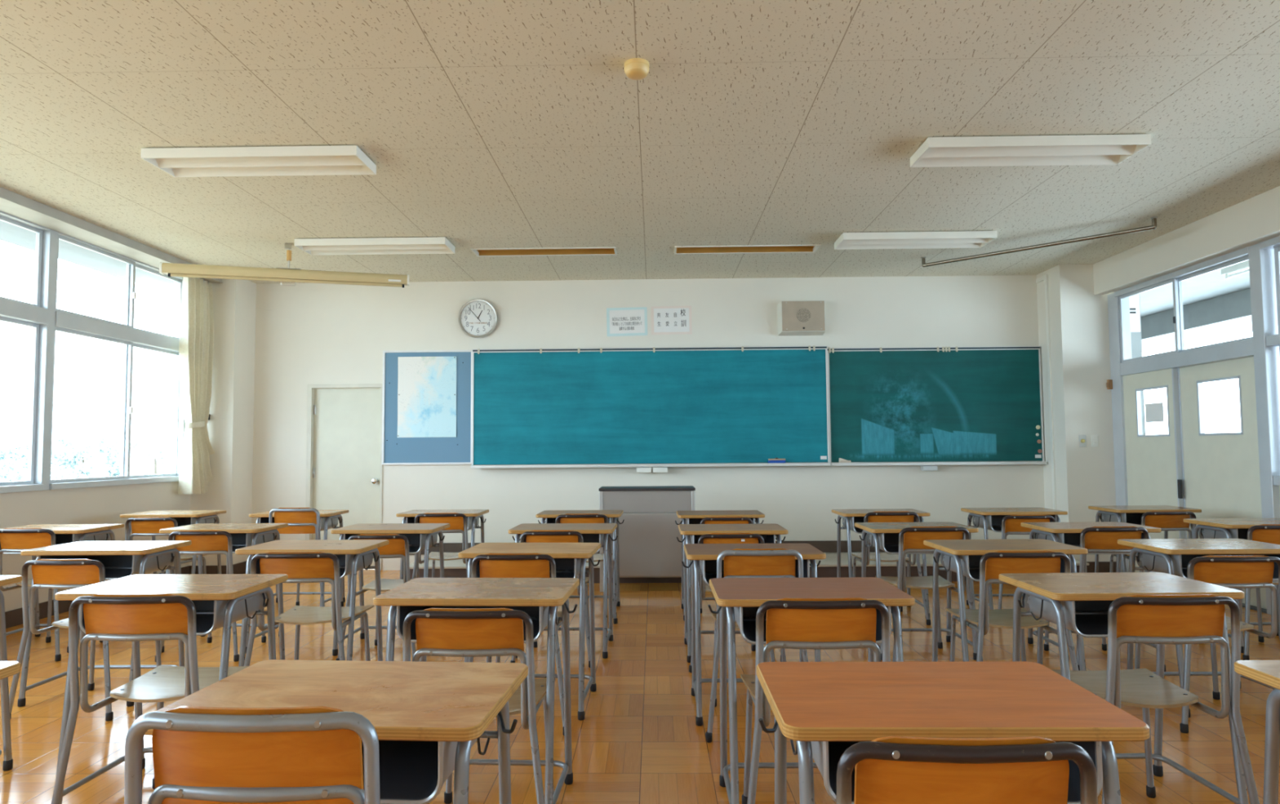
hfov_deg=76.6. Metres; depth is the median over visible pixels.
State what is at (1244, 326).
window
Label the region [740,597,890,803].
chair
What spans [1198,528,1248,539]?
tray
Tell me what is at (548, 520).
tray
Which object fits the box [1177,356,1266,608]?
door
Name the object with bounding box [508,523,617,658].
school desk
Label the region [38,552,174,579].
tray
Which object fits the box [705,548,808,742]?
chair
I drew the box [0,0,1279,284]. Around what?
ceiling
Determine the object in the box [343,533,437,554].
tray
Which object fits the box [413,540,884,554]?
baseboard
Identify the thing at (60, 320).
window
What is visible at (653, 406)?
chalkboard
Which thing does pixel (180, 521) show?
tray
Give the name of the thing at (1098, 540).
chair
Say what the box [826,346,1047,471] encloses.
chalkboard
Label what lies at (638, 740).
floor
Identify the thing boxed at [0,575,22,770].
school desk
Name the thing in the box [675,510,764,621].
school desk
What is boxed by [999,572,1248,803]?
school desk
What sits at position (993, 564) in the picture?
chair
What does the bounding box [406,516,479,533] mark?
tray
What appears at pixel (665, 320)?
poster
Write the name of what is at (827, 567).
platform
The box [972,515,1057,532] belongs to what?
tray
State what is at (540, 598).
school desk
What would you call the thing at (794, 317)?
wall speaker
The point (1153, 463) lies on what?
door
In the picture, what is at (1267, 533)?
chair
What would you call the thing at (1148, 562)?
tray
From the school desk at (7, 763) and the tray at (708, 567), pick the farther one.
the tray at (708, 567)
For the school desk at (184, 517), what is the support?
on the floor
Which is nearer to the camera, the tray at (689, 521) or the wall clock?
the tray at (689, 521)
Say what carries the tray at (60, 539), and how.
on the school desk at (64, 533)
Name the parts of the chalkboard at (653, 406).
frame, drawer, rail, tray drawer, drawer, frame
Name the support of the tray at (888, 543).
on the school desk at (884, 536)
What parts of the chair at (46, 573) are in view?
leg, seat frame, frame, backrest, seat, leg, leg, leg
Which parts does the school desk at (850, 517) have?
leg, leg, leg, foot rail, leg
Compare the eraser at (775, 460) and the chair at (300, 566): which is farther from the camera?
the eraser at (775, 460)
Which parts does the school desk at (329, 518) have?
foot rail, leg, leg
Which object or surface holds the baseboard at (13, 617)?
attached to the wall at (97, 504)
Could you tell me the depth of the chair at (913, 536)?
4.68 m
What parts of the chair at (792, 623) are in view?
leg, leg, seat, seat frame, backrest, frame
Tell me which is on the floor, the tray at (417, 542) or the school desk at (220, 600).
the school desk at (220, 600)
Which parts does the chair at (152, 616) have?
leg, frame, seat frame, backrest, leg, seat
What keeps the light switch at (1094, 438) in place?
attached to the pillar at (1078, 318)
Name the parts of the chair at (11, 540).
seat, backrest, frame, seat frame, leg, leg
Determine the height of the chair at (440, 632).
0.787 m
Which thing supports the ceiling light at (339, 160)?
attached to the ceiling at (482, 124)
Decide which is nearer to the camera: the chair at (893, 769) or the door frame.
the chair at (893, 769)
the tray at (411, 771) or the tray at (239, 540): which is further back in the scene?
the tray at (239, 540)
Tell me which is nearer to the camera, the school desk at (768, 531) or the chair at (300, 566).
the chair at (300, 566)
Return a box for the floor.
[0,568,1279,803]
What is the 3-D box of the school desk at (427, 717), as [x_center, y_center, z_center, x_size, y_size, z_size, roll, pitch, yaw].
[-0.593,0.985,1.669,0.686,0.775,0.481,-1,-3,4]
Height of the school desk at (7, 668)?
0.775 m
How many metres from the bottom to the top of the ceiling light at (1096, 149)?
0.068 m
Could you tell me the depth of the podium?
7.26 m
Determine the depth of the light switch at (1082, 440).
8.10 m
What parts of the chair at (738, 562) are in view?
leg, leg, seat, backrest, frame, seat frame, leg, leg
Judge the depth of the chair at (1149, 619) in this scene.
2.50 m
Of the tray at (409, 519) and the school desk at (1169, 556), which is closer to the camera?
the school desk at (1169, 556)
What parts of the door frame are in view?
sash, sash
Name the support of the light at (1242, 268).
attached to the ceiling at (1211, 285)
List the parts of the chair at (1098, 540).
leg, leg, leg, backrest, seat frame, frame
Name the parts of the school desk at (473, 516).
leg, leg, leg, leg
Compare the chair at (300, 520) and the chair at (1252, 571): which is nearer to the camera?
the chair at (1252, 571)
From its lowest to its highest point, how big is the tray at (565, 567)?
0.124 m
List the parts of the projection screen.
mount plate, label plate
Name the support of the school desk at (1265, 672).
on the floor
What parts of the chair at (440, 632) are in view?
leg, frame, backrest, seat frame, seat, leg, leg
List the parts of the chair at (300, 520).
frame, backrest, seat frame, leg, leg, leg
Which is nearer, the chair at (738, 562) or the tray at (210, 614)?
the tray at (210, 614)
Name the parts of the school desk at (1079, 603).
leg, leg, leg, foot rail, leg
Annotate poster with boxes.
[397,356,456,437]
[606,306,647,336]
[650,305,692,335]
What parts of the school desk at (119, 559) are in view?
leg, leg, foot rail, leg, leg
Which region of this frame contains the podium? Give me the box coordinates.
[598,485,695,591]
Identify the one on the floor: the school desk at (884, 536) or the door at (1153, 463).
the school desk at (884, 536)
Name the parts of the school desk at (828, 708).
leg, leg, leg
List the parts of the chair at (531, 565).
leg, leg, backrest, frame, seat, leg, leg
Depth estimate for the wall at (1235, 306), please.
10.47 m
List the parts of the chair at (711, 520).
backrest, frame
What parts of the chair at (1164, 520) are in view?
leg, seat frame, backrest, frame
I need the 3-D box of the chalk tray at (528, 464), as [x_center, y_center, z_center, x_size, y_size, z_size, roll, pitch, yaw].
[0.106,0.668,8.546,3.775,0.032,0.098,0,-3,1]
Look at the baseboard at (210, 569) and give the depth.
8.22 m
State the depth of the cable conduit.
8.39 m
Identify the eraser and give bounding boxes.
[768,457,785,462]
[839,457,851,462]
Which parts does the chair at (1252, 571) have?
leg, leg, leg, frame, backrest, seat, seat frame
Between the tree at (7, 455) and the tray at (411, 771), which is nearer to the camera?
the tray at (411, 771)
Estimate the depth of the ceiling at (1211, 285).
9.79 m
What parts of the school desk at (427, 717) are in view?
leg, leg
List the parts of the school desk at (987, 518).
leg, leg, foot rail, leg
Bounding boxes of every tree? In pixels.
[0,435,28,482]
[50,432,121,479]
[118,433,169,475]
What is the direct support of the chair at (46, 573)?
on the floor
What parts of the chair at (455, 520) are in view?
leg, leg, backrest, frame, seat frame, seat, leg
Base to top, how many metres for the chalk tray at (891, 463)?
0.032 m
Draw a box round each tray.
[0,533,110,554]
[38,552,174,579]
[79,592,265,635]
[130,516,215,530]
[172,533,275,553]
[251,552,373,578]
[259,516,337,531]
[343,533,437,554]
[361,738,476,803]
[396,605,557,643]
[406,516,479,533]
[471,462,831,468]
[476,558,581,577]
[520,533,604,554]
[546,517,613,523]
[686,517,755,524]
[690,534,775,543]
[699,559,809,586]
[733,606,891,644]
[810,741,1102,803]
[830,461,1047,466]
[842,516,919,533]
[867,533,965,554]
[940,553,1071,581]
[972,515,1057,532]
[1022,592,1112,637]
[1035,532,1144,554]
[1100,512,1191,526]
[1136,551,1279,580]
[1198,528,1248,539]
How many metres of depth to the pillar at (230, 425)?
8.38 m
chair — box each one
[0,528,102,661]
[8,559,160,720]
[51,593,248,803]
[124,516,208,573]
[124,706,380,803]
[155,529,266,662]
[244,551,373,666]
[263,507,343,609]
[336,533,415,660]
[402,608,555,803]
[412,512,469,578]
[467,552,564,735]
[510,529,590,667]
[555,513,617,623]
[688,533,775,672]
[700,516,753,613]
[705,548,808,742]
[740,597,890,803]
[836,735,1097,803]
[851,511,930,625]
[875,525,983,662]
[945,551,1078,670]
[998,514,1055,608]
[1044,525,1165,671]
[1051,594,1259,803]
[1109,511,1196,572]
[1134,555,1279,733]
[1242,524,1279,660]
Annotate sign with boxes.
[1128,293,1140,332]
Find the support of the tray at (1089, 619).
on the school desk at (1079, 603)
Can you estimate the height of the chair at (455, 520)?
0.798 m
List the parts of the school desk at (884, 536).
leg, leg, foot rail, leg, leg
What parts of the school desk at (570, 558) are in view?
leg, leg, foot rail, leg, leg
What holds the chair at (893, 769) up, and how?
on the floor
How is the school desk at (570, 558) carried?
on the floor
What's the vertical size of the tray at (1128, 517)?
0.129 m
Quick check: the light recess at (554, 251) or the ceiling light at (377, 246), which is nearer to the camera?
the ceiling light at (377, 246)
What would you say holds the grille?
attached to the wall speaker
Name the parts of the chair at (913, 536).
leg, seat, seat frame, backrest, frame, leg, leg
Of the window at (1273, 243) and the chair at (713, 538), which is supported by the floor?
the chair at (713, 538)
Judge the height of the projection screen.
0.373 m
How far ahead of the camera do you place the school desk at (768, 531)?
4.96 m
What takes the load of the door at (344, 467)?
in the wall at (306, 334)
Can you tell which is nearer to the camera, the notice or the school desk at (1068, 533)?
the school desk at (1068, 533)
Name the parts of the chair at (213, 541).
leg, frame, seat frame, backrest, leg, leg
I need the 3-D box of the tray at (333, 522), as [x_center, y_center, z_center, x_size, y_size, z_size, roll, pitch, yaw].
[-2.786,0.992,6.642,0.500,0.129,0.360,0,-3,1]
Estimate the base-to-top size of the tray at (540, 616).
0.129 m
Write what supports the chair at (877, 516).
on the floor
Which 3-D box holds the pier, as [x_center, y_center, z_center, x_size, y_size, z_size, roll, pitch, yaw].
[4.992,0.155,8.381,0.260,3.120,0.320,0,-3,1]
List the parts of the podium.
panel, panel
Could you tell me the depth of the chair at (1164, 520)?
6.00 m
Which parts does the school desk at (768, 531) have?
leg, leg, foot rail, leg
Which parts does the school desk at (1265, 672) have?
leg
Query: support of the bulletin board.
attached to the wall at (306, 334)
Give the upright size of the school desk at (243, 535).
0.775 m
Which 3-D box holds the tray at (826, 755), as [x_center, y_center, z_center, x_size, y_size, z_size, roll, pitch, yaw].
[0.586,0.677,1.641,0.500,0.129,0.363,0,-3,1]
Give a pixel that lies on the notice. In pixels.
(1153, 411)
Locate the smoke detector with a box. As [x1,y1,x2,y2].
[624,57,648,79]
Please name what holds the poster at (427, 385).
attached to the bulletin board
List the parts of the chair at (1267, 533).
leg, leg, frame, backrest, seat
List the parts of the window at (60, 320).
sash, sash, sash, sash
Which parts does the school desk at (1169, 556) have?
leg, leg, foot rail, leg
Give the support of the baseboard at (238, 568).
attached to the pillar at (230, 425)
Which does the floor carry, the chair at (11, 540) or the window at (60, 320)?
the chair at (11, 540)
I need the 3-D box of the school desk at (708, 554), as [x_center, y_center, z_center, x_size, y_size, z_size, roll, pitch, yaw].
[0.551,1.109,3.970,0.686,0.775,0.481,0,-3,1]
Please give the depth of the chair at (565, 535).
4.78 m
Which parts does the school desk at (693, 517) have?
leg, leg, foot rail, leg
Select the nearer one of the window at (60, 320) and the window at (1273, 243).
the window at (1273, 243)
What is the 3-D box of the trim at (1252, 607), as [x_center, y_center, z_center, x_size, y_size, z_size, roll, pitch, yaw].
[4.781,1.631,6.969,0.120,0.014,1.795,0,-3,1]
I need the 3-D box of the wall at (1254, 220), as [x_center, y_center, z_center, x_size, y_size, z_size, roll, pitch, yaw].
[4.629,-1.532,3.084,0.260,0.314,9.940,0,-3,1]
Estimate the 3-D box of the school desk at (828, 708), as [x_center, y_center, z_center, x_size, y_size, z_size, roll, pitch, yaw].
[0.589,0.974,1.630,0.686,0.775,0.481,-1,-3,1]
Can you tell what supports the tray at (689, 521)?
on the school desk at (693, 517)
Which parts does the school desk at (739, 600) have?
leg, leg, foot rail, leg, leg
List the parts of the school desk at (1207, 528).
leg, leg, foot rail, leg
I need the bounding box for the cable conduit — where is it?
[1035,274,1056,509]
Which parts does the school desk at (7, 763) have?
leg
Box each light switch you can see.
[1078,435,1086,447]
[1090,435,1098,446]
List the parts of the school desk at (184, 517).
leg, leg, leg, leg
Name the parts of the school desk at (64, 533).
leg, foot rail, leg, leg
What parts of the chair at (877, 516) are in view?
leg, seat, seat frame, backrest, frame, leg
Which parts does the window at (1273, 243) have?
sash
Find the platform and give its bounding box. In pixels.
[409,551,1088,582]
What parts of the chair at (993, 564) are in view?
leg, leg, seat, seat frame, leg, backrest, frame, leg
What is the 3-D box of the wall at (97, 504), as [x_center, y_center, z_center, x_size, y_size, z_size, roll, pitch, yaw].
[-4.757,-0.079,3.292,0.140,3.150,10.200,0,-3,1]
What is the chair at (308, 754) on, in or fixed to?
on the floor
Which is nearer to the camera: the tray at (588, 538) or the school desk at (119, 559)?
the school desk at (119, 559)
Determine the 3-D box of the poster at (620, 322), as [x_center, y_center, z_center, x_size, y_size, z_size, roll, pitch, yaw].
[-0.140,-0.866,8.744,0.448,0.322,0.004,-1,-3,1]
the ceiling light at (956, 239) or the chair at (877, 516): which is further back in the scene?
the ceiling light at (956, 239)
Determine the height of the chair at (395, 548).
0.771 m
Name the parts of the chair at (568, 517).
backrest, frame, seat, leg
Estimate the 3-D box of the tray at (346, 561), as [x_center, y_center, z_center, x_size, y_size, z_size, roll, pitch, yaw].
[-1.731,0.849,4.308,0.507,0.129,0.377,0,-3,1]
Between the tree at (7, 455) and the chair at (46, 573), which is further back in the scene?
the tree at (7, 455)
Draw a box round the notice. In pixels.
[1145,402,1164,422]
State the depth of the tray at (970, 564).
4.09 m
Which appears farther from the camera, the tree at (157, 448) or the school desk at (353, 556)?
the tree at (157, 448)
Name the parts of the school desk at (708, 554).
leg, leg, foot rail, leg, leg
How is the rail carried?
hanging from the ceiling at (482, 124)
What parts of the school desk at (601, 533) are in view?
leg, foot rail, leg, leg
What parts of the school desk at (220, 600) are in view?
leg, foot rail, leg, leg, leg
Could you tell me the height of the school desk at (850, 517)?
0.775 m
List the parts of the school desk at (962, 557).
leg, leg, leg, leg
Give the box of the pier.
[1130,293,1145,435]
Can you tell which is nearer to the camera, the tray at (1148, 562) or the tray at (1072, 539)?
the tray at (1148, 562)
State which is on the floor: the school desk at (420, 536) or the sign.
the school desk at (420, 536)
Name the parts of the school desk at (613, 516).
leg, foot rail, leg, leg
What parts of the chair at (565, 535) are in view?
frame, backrest, seat frame, leg, leg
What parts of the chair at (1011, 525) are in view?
leg, seat frame, backrest, frame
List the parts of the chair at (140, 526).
frame, backrest, seat frame, seat, leg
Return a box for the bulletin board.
[382,350,472,465]
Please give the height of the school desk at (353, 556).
0.775 m
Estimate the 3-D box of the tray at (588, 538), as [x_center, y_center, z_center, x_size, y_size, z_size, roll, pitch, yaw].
[-0.487,0.891,5.206,0.504,0.129,0.373,0,-3,1]
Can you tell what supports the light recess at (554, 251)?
attached to the ceiling at (482, 124)
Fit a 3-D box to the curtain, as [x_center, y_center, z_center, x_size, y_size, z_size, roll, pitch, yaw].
[-4.457,-0.172,8.069,0.229,2.166,0.838,0,-3,1]
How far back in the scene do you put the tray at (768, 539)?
5.19 m
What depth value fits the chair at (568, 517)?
5.95 m
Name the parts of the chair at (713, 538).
seat frame, seat, backrest, frame, leg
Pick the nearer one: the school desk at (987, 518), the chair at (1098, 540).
the chair at (1098, 540)
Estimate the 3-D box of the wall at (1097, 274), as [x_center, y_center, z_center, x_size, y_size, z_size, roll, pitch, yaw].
[4.630,-1.241,8.122,0.090,0.314,0.150,0,-3,1]
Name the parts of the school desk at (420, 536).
leg, leg, foot rail, leg, leg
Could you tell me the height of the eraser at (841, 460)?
0.058 m
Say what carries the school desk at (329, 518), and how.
on the floor
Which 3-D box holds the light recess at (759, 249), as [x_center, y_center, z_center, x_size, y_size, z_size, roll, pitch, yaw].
[0.977,-1.524,7.487,1.318,0.248,0.293,0,-3,1]
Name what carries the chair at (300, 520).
on the floor
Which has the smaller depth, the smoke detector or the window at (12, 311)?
the smoke detector
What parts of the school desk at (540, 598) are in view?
leg, leg, foot rail, leg, leg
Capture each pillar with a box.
[188,279,256,565]
[1036,264,1116,561]
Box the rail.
[920,216,1157,266]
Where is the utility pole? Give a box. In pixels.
[83,440,108,477]
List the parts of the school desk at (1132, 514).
leg, leg, leg, leg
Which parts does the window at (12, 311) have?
sash, sash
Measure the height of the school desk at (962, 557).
0.775 m
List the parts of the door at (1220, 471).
lock plate, edge trim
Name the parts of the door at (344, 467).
knob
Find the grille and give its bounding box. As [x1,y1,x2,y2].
[796,308,810,322]
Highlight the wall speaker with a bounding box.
[777,300,825,336]
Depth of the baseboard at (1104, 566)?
8.02 m
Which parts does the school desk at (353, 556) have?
leg, leg, leg, leg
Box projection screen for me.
[159,243,408,288]
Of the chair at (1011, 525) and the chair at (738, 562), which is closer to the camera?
the chair at (738, 562)
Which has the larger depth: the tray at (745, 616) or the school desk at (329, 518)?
the school desk at (329, 518)
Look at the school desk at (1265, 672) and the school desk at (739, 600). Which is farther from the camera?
the school desk at (739, 600)
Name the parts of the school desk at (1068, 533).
leg, leg, foot rail, leg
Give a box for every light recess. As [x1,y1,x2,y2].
[470,247,617,257]
[674,244,821,254]
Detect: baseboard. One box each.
[4,565,190,628]
[189,565,226,573]
[232,560,246,573]
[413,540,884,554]
[1086,561,1116,573]
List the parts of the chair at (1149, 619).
leg, seat, leg, backrest, seat frame, frame, leg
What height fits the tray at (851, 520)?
0.129 m
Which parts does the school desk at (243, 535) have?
leg, foot rail, leg, leg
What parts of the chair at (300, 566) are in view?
leg, frame, leg, backrest, seat frame, seat, leg, leg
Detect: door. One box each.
[305,383,382,570]
[1121,368,1185,572]
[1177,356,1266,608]
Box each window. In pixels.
[0,211,50,493]
[26,229,185,490]
[1142,317,1252,352]
[1259,235,1279,497]
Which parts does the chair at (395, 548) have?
leg, leg, frame, backrest, seat frame, seat, leg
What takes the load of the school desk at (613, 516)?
on the floor
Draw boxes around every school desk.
[0,524,124,653]
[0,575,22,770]
[0,661,20,679]
[17,540,191,706]
[54,573,288,803]
[120,510,226,573]
[144,659,528,803]
[159,523,288,653]
[235,539,388,666]
[248,509,348,606]
[330,523,449,656]
[373,577,579,803]
[395,509,488,579]
[457,542,600,719]
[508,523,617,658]
[535,510,624,617]
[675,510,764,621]
[676,523,787,662]
[681,542,826,725]
[707,577,915,803]
[755,661,1149,803]
[831,508,930,618]
[854,521,978,660]
[923,538,1088,670]
[960,507,1067,609]
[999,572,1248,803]
[1020,521,1161,661]
[1088,505,1201,572]
[1117,538,1279,717]
[1183,518,1279,653]
[1234,660,1279,803]
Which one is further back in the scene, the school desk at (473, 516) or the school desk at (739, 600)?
the school desk at (473, 516)
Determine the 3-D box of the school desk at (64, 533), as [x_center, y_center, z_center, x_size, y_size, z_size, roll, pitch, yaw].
[-3.920,1.228,5.432,0.686,0.775,0.481,0,-3,1]
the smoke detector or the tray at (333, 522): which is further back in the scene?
the tray at (333, 522)
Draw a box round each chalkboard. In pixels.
[471,345,831,472]
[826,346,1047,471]
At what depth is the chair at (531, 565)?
3.66 m
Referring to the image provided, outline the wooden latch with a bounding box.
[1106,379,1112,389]
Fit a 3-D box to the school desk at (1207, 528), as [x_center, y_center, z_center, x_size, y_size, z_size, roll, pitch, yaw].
[3.957,1.153,5.191,0.686,0.775,0.481,0,-3,1]
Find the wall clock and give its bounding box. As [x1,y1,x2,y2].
[458,298,497,337]
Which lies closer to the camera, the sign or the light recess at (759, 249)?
the light recess at (759, 249)
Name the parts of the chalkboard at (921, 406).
frame, tray drawer, rail, frame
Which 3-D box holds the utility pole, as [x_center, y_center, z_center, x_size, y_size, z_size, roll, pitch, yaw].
[-32.158,5.884,47.799,1.400,7.200,0.280,0,-3,1]
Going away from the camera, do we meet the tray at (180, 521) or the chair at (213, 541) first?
the chair at (213, 541)
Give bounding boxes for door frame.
[1107,243,1279,614]
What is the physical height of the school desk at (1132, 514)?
0.775 m
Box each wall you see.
[0,281,191,611]
[251,275,1044,570]
[1093,261,1110,295]
[1101,186,1279,292]
[1140,288,1251,341]
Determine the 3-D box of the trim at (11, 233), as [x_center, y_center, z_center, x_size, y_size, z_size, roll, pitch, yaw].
[-5.164,-1.712,3.393,0.650,0.270,12.200,0,-3,1]
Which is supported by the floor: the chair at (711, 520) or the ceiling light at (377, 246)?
the chair at (711, 520)
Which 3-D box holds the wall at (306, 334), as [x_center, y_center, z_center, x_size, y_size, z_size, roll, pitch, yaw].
[0.078,0.225,8.757,9.740,3.100,0.150,0,-3,1]
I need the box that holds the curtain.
[177,277,214,493]
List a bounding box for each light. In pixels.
[141,145,376,177]
[294,236,454,255]
[834,231,997,249]
[910,134,1151,167]
[1221,260,1248,278]
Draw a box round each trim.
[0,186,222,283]
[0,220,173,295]
[1242,603,1266,613]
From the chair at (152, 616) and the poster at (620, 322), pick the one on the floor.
the chair at (152, 616)
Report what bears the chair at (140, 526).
on the floor
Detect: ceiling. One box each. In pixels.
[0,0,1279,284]
[1139,269,1249,317]
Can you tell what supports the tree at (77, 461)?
on the ground

